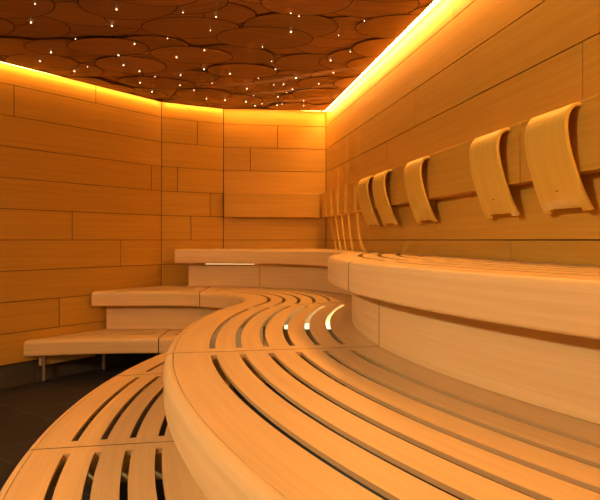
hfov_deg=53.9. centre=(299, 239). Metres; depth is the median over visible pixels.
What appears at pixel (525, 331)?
bench section
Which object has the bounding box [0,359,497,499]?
floor
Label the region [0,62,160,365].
wall
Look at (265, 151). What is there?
wall
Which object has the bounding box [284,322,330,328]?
light
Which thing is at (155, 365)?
bench section
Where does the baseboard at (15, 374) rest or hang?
attached to the wall at (80, 162)
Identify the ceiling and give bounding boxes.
[0,0,434,110]
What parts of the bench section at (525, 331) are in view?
seat, riser panel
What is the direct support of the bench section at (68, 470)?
on the floor
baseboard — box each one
[0,353,159,388]
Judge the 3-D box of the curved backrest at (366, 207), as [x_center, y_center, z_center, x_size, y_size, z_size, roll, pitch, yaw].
[0.577,-0.323,5.002,0.115,0.417,0.313,0,0,-10]
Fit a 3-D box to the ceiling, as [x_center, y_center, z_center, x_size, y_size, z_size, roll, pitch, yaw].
[-0.789,-1.530,2.905,4.922,0.061,7.910,0,0,0]
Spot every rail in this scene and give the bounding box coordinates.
[224,193,319,217]
[322,123,531,216]
[521,94,599,182]
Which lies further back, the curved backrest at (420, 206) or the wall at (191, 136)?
the wall at (191, 136)
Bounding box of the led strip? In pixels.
[326,0,439,110]
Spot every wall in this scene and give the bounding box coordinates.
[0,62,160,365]
[161,102,222,285]
[223,109,325,285]
[326,0,599,378]
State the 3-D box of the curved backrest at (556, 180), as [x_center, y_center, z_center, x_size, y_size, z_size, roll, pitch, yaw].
[1.047,-0.323,2.412,0.115,0.417,0.313,0,0,-10]
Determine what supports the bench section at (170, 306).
on the bench section at (50, 350)
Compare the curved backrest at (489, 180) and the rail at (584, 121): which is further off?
the curved backrest at (489, 180)
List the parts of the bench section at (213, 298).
riser panel, seat, panel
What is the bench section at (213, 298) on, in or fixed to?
on the floor
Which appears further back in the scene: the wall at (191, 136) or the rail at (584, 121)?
the wall at (191, 136)
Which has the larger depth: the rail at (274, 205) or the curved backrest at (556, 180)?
the rail at (274, 205)
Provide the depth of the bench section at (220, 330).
3.30 m
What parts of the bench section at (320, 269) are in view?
panel, riser panel, riser panel, seat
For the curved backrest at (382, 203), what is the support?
attached to the rail at (447, 172)
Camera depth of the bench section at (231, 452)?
1.55 m
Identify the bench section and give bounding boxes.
[0,442,207,499]
[24,329,170,383]
[28,374,232,450]
[91,285,210,328]
[116,329,267,375]
[163,346,599,499]
[165,301,378,367]
[175,248,500,344]
[200,286,353,390]
[349,260,599,424]
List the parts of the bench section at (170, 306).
riser panel, seat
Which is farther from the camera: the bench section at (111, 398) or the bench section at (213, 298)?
the bench section at (213, 298)
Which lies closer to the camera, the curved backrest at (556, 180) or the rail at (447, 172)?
the curved backrest at (556, 180)
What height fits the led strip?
0.008 m
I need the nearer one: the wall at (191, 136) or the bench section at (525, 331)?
the bench section at (525, 331)
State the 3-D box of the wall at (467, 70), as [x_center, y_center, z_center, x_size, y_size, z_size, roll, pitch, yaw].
[1.098,-0.295,2.930,0.080,2.750,8.380,0,0,-10]
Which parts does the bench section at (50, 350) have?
leg, seat, leg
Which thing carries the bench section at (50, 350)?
on the floor
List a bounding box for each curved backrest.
[357,176,379,226]
[372,169,397,225]
[404,156,436,222]
[469,127,519,217]
[524,102,593,213]

